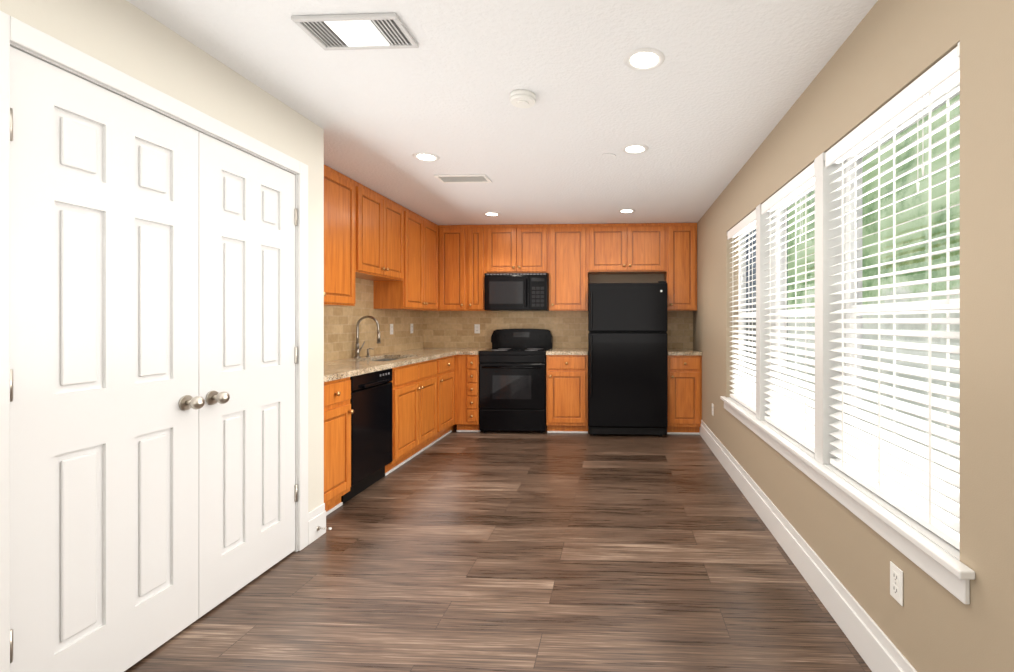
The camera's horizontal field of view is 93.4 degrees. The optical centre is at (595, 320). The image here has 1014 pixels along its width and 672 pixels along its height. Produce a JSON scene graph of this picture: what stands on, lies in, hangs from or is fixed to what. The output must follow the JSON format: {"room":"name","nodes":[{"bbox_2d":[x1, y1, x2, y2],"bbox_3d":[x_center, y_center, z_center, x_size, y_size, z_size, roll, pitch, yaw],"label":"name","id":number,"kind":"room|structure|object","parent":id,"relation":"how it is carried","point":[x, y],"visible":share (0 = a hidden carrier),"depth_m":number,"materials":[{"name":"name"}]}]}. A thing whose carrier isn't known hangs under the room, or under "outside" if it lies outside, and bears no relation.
{"room":"kitchen","nodes":[
{"label":"kitchen","id":0,"kind":"room"},
{"bbox_2d":[0,0,323,512],"bbox_3d":[-2.114,0.060,0.742,0.710,2.460,4.290,0,0,3],"label":"wall","id":1,"kind":"structure","parent":0,"point":[128,38],"depth_m":2.08,"materials":[{"name":"beige paint"}]},
{"bbox_2d":[10,46,204,671],"bbox_3d":[-1.701,0.232,1.698,0.111,2.092,0.640,0,0,3],"label":"closet door","id":2,"kind":"structure","parent":1,"relation":"in","point":[107,402],"depth_m":1.64,"materials":[{"name":"white wood"}]},
{"bbox_2d":[0,11,307,671],"bbox_3d":[-1.753,0.198,2.007,0.136,2.185,1.400,0,0,3],"label":"door frame","id":3,"kind":"structure","parent":1,"relation":"attached to","point":[15,33],"depth_m":1.61,"materials":[{"name":"white wood"}]},
{"bbox_2d":[199,132,296,617],"bbox_3d":[-1.673,0.232,2.325,0.111,2.092,0.610,0,0,3],"label":"closet door","id":4,"kind":"structure","parent":1,"relation":"in","point":[247,355],"depth_m":2.27,"materials":[{"name":"white wood"}]},
{"bbox_2d":[308,503,325,544],"bbox_3d":[-1.751,1.200,0.725,0.016,0.180,4.290,0,0,3],"label":"baseboard","id":5,"kind":"structure","parent":1,"relation":"attached to","point":[316,517],"depth_m":2.78,"materials":[{"name":"white wood"}]},
{"bbox_2d":[317,526,331,530],"bbox_3d":[-1.610,1.230,2.786,0.081,0.024,0.024,0,0,3],"label":"doorstop","id":6,"kind":"object","parent":1,"relation":"attached to","point":[319,528],"visible":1,"depth_m":2.78,"materials":[{"name":"silver metal"}]},
{"bbox_2d":[324,165,359,308],"bbox_3d":[-2.176,-0.645,3.404,0.337,1.041,1.017,0,0,3],"label":"upper cabinet","id":7,"kind":"object","parent":1,"relation":"attached to","point":[341,192],"depth_m":3.70,"materials":[{"name":"brown wood"}]},
{"bbox_2d":[360,184,403,280],"bbox_3d":[-2.133,-0.788,4.351,0.337,0.756,0.880,0,0,3],"label":"upper cabinet","id":8,"kind":"object","parent":0,"relation":"attached to","point":[388,262],"depth_m":4.31,"materials":[{"name":"brown wood"}]},
{"bbox_2d":[372,207,443,312],"bbox_3d":[-2.064,-0.645,5.259,0.394,1.041,0.939,0,0,3],"label":"upper cabinet","id":9,"kind":"object","parent":0,"relation":"attached to","point":[421,290],"depth_m":5.13,"materials":[{"name":"brown wood"}]},
{"bbox_2d":[124,426,871,671],"bbox_3d":[-0.653,1.350,2.257,3.730,0.120,7.690,0,0,3],"label":"floor","id":10,"kind":"structure","parent":0,"point":[454,550],"depth_m":2.34,"materials":[{"name":"brown wood"}]},
{"bbox_2d":[324,373,355,515],"bbox_3d":[-2.035,0.838,3.098,0.647,0.904,0.419,0,0,3],"label":"base cabinet","id":11,"kind":"object","parent":10,"relation":"on","point":[338,411],"depth_m":3.12,"materials":[{"name":"brown wood"}]},
{"bbox_2d":[324,349,455,380],"bbox_3d":[-1.968,0.365,4.464,0.657,0.040,3.154,0,0,3],"label":"countertop","id":12,"kind":"structure","parent":11,"relation":"on","point":[379,361],"depth_m":4.00,"materials":[{"name":"beige stone"}]},
{"bbox_2d":[352,317,379,356],"bbox_3d":[-2.139,0.147,4.482,0.250,0.396,0.220,0,0,3],"label":"faucet","id":13,"kind":"object","parent":12,"relation":"on","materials":[{"name":"silver metal"}]},
{"bbox_2d":[341,368,392,503],"bbox_3d":[-1.990,0.841,3.611,0.643,0.899,0.602,0,0,3],"label":"dishwasher","id":14,"kind":"object","parent":10,"relation":"on","point":[371,401],"visible":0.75,"depth_m":3.56,"materials":[{"name":"black metal"}]},
{"bbox_2d":[385,381,439,475],"bbox_3d":[-1.976,0.960,4.395,0.647,0.660,0.918,0,0,3],"label":"base cabinet","id":15,"kind":"object","parent":10,"relation":"on","point":[416,404],"depth_m":4.30,"materials":[{"name":"brown wood"}]},
{"bbox_2d":[380,353,455,438],"bbox_3d":[-1.943,0.838,5.118,0.647,0.904,0.530,0,0,3],"label":"base cabinet","id":16,"kind":"object","parent":10,"relation":"on","point":[443,370],"depth_m":5.01,"materials":[{"name":"brown wood"}]},
{"bbox_2d":[456,349,485,352],"bbox_3d":[-1.459,0.365,5.696,0.248,0.040,0.647,0,0,3],"label":"countertop","id":17,"kind":"structure","parent":16,"relation":"on","point":[457,350],"depth_m":5.50,"materials":[{"name":"beige stone"}]},
{"bbox_2d":[456,353,471,431],"bbox_3d":[-1.926,0.838,5.712,0.627,0.904,0.657,0,0,3],"label":"base cabinet","id":18,"kind":"object","parent":10,"relation":"on","point":[463,360],"depth_m":5.40,"materials":[{"name":"brown wood"}]},
{"bbox_2d":[479,328,552,432],"bbox_3d":[-0.945,0.693,5.643,0.766,1.195,0.683,0,0,3],"label":"range","id":19,"kind":"object","parent":10,"relation":"on","point":[512,379],"visible":0.98,"depth_m":5.36,"materials":[{"name":"black metal"}]},
{"bbox_2d":[546,353,587,432],"bbox_3d":[-0.317,0.838,5.649,0.471,0.904,0.637,0,0,3],"label":"base cabinet","id":20,"kind":"object","parent":10,"relation":"on","point":[566,373],"depth_m":5.34,"materials":[{"name":"brown wood"}]},
{"bbox_2d":[548,349,587,352],"bbox_3d":[-0.317,0.365,5.644,0.471,0.040,0.647,0,0,3],"label":"countertop","id":21,"kind":"structure","parent":20,"relation":"on","point":[552,350],"depth_m":5.33,"materials":[{"name":"beige stone"}]},
{"bbox_2d":[588,281,667,435],"bbox_3d":[0.366,0.424,5.529,0.876,1.732,0.780,0,0,3],"label":"refrigerator","id":22,"kind":"object","parent":10,"relation":"on","point":[627,359],"visible":1,"depth_m":5.19,"materials":[{"name":"black metal"}]},
{"bbox_2d":[667,353,701,434],"bbox_3d":[1.012,0.838,5.588,0.380,0.904,0.637,0,0,3],"label":"base cabinet","id":23,"kind":"object","parent":10,"relation":"on","point":[684,369],"depth_m":5.27,"materials":[{"name":"brown wood"}]},
{"bbox_2d":[668,349,699,352],"bbox_3d":[1.011,0.365,5.583,0.380,0.040,0.647,0,0,3],"label":"countertop","id":24,"kind":"structure","parent":23,"relation":"on","point":[669,350],"depth_m":5.32,"materials":[{"name":"beige stone"}]},
{"bbox_2d":[126,0,877,224],"bbox_3d":[-0.653,-1.230,2.257,3.730,0.120,7.690,0,0,3],"label":"ceiling","id":25,"kind":"structure","parent":0,"point":[702,109],"depth_m":2.38,"materials":[{"name":"white paint"}]},
{"bbox_2d":[291,13,418,50],"bbox_3d":[-0.960,-1.162,1.895,0.410,0.014,0.210,0,0,3],"label":"ceiling vent","id":26,"kind":"object","parent":25,"relation":"in","point":[360,31],"visible":0.98,"depth_m":1.88,"materials":[{"name":"grey"}]},
{"bbox_2d":[412,152,439,161],"bbox_3d":[-1.209,-1.165,3.348,0.184,0.008,0.184,0,0,3],"label":"recessed light","id":27,"kind":"object","parent":25,"relation":"in","point":[425,157],"visible":1,"depth_m":3.34,"materials":[{"name":"white"}]},
{"bbox_2d":[434,174,491,182],"bbox_3d":[-1.086,-1.164,3.853,0.420,0.010,0.200,0,0,3],"label":"ceiling vent","id":28,"kind":"object","parent":25,"relation":"in","point":[478,178],"visible":1,"depth_m":3.84,"materials":[{"name":"white plastic"}]},
{"bbox_2d":[483,212,499,215],"bbox_3d":[-1.138,-1.165,5.137,0.184,0.008,0.184,0,0,3],"label":"recessed light","id":29,"kind":"object","parent":25,"relation":"in","point":[491,214],"visible":0.98,"depth_m":5.13,"materials":[{"name":"white"}]},
{"bbox_2d":[510,89,535,107],"bbox_3d":[-0.380,-1.147,2.440,0.136,0.044,0.136,0,0,3],"label":"smoke detector","id":30,"kind":"object","parent":25,"relation":"attached to","point":[520,98],"visible":1,"depth_m":2.40,"materials":[{"name":"white plastic"}]},
{"bbox_2d":[602,153,615,158],"bbox_3d":[0.091,-1.167,3.329,0.100,0.004,0.100,0,0,3],"label":"cover plate","id":31,"kind":"object","parent":25,"relation":"attached to","point":[608,156],"visible":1,"depth_m":3.33,"materials":[{"name":"white plastic"}]},
{"bbox_2d":[618,209,634,212],"bbox_3d":[0.327,-1.165,4.990,0.184,0.008,0.184,0,0,3],"label":"recessed light","id":32,"kind":"object","parent":25,"relation":"in","point":[626,210],"visible":0.98,"depth_m":4.98,"materials":[{"name":"white"}]},
{"bbox_2d":[622,144,648,153],"bbox_3d":[0.265,-1.165,3.191,0.184,0.008,0.184,0,0,3],"label":"recessed light","id":33,"kind":"object","parent":25,"relation":"in","point":[634,148],"visible":0.98,"depth_m":3.18,"materials":[{"name":"white"}]},
{"bbox_2d":[624,48,664,70],"bbox_3d":[0.216,-1.165,2.102,0.184,0.008,0.184,0,0,3],"label":"recessed light","id":34,"kind":"object","parent":25,"relation":"in","point":[644,59],"visible":1,"depth_m":2.10,"materials":[{"name":"white"}]},
{"bbox_2d":[589,274,663,282],"bbox_3d":[-0.502,0.060,6.039,3.450,2.460,0.120,0,0,3],"label":"wall","id":35,"kind":"structure","parent":0,"point":[624,278],"depth_m":5.94,"materials":[{"name":"beige paint"}]},
{"bbox_2d":[444,225,467,312],"bbox_3d":[-1.738,-0.645,5.863,0.355,1.041,0.337,0,0,3],"label":"upper cabinet","id":36,"kind":"object","parent":35,"relation":"attached to","point":[455,236],"depth_m":5.70,"materials":[{"name":"brown wood"}]},
{"bbox_2d":[468,225,491,312],"bbox_3d":[-1.447,-0.645,5.850,0.228,1.041,0.337,0,0,3],"label":"upper cabinet","id":37,"kind":"object","parent":35,"relation":"attached to","point":[476,275],"depth_m":5.68,"materials":[{"name":"brown wood"}]},
{"bbox_2d":[324,271,692,376],"bbox_3d":[-0.576,-0.033,4.401,3.444,0.755,3.154,0,0,3],"label":"backsplash","id":38,"kind":"structure","parent":35,"relation":"attached to","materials":[{"name":"tile"}]},
{"bbox_2d":[390,324,392,334],"bbox_3d":[-2.250,0.090,5.177,0.006,0.116,0.070,0,0,3],"label":"outlet","id":39,"kind":"object","parent":38,"relation":"attached to","point":[391,328],"visible":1,"depth_m":5.17,"materials":[{"name":"white plastic"}]},
{"bbox_2d":[474,324,479,332],"bbox_3d":[-1.519,0.100,6.008,0.070,0.116,0.006,0,0,3],"label":"outlet","id":40,"kind":"object","parent":38,"relation":"attached to","point":[476,328],"visible":1,"depth_m":6.00,"materials":[{"name":"white plastic"}]},
{"bbox_2d":[484,224,547,272],"bbox_3d":[-0.948,-0.872,5.828,0.772,0.588,0.337,0,0,3],"label":"upper cabinet","id":41,"kind":"object","parent":35,"relation":"attached to","point":[519,248],"depth_m":5.66,"materials":[{"name":"brown wood"}]},
{"bbox_2d":[484,273,548,310],"bbox_3d":[-0.949,-0.351,5.766,0.756,0.441,0.425,0,0,3],"label":"microwave","id":42,"kind":"object","parent":41,"relation":"attached to","point":[516,291],"visible":0.98,"depth_m":5.59,"materials":[{"name":"black"}]},
{"bbox_2d":[548,224,591,312],"bbox_3d":[-0.328,-0.645,5.799,0.469,1.041,0.337,0,0,3],"label":"upper cabinet","id":43,"kind":"object","parent":35,"relation":"attached to","point":[568,273],"depth_m":5.64,"materials":[{"name":"brown wood"}]},
{"bbox_2d":[588,223,667,273],"bbox_3d":[0.378,-0.878,5.767,0.944,0.576,0.337,0,0,3],"label":"upper cabinet","id":44,"kind":"object","parent":35,"relation":"attached to","point":[626,248],"depth_m":5.60,"materials":[{"name":"brown wood"}]},
{"bbox_2d":[664,223,696,312],"bbox_3d":[1.029,-0.645,5.738,0.359,1.041,0.337,0,0,3],"label":"upper cabinet","id":45,"kind":"object","parent":35,"relation":"attached to","point":[681,277],"depth_m":5.57,"materials":[{"name":"brown wood"}]},
{"bbox_2d":[693,0,1013,671],"bbox_3d":[1.130,0.060,2.176,0.160,2.460,7.690,0,0,3],"label":"wall","id":46,"kind":"structure","parent":0,"point":[887,51],"depth_m":1.55,"materials":[{"name":"beige paint"}]},
{"bbox_2d":[738,223,755,378],"bbox_3d":[1.245,-0.058,3.652,0.056,1.440,0.866,0,0,3],"label":"window","id":47,"kind":"structure","parent":46,"relation":"in","point":[743,275],"depth_m":4.04,"materials":[{"name":"white plastic"}]},
{"bbox_2d":[727,209,755,412],"bbox_3d":[1.153,-0.062,3.656,0.074,1.432,0.864,0,0,3],"label":"window blind","id":48,"kind":"object","parent":47,"relation":"attached to","point":[744,391],"visible":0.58,"depth_m":3.66,"materials":[{"name":"white plastic"}]},
{"bbox_2d":[775,181,814,407],"bbox_3d":[1.201,-0.058,2.693,0.056,1.440,0.866,0,0,3],"label":"window","id":49,"kind":"structure","parent":46,"relation":"in","point":[781,262],"depth_m":3.08,"materials":[{"name":"white plastic"}]},
{"bbox_2d":[760,160,814,452],"bbox_3d":[1.109,-0.062,2.697,0.074,1.432,0.864,0,0,3],"label":"window blind","id":50,"kind":"object","parent":49,"relation":"attached to","point":[793,419],"visible":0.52,"depth_m":2.67,"materials":[{"name":"white plastic"}]},
{"bbox_2d":[700,420,916,671],"bbox_3d":[1.029,1.200,1.900,0.016,0.180,6.890,0,0,3],"label":"baseboard","id":51,"kind":"structure","parent":46,"relation":"attached to","point":[875,647],"depth_m":2.16,"materials":[{"name":"white wood"}]},
{"bbox_2d":[720,396,974,603],"bbox_3d":[1.103,0.715,2.698,0.142,0.101,2.910,0,0,3],"label":"window sill","id":52,"kind":"structure","parent":46,"relation":"attached to","point":[934,556],"depth_m":1.69,"materials":[{"name":"white wood"}]},
{"bbox_2d":[890,561,902,605],"bbox_3d":[1.019,0.890,1.595,0.006,0.116,0.070,0,0,3],"label":"outlet","id":53,"kind":"object","parent":46,"relation":"attached to","point":[896,583],"visible":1,"depth_m":1.59,"materials":[{"name":"white plastic"}]},
{"bbox_2d":[845,79,959,472],"bbox_3d":[1.158,-0.058,1.734,0.056,1.440,0.866,0,0,3],"label":"window","id":54,"kind":"structure","parent":46,"relation":"in","point":[849,236],"depth_m":1.99,"materials":[{"name":"white plastic"}]},
{"bbox_2d":[824,42,959,549],"bbox_3d":[1.065,-0.062,1.738,0.074,1.432,0.864,0,0,3],"label":"window blind","id":55,"kind":"object","parent":54,"relation":"attached to","point":[923,492],"visible":0.75,"depth_m":1.62,"materials":[{"name":"white plastic"}]},
{"label":"outside","id":56,"kind":"structure","parent":0,"visible":0},
{"bbox_2d":[788,94,959,474],"bbox_3d":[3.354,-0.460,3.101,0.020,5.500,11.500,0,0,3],"label":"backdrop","id":57,"kind":"structure","parent":56,"point":[909,201],"depth_m":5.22,"materials":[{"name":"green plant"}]}
]}

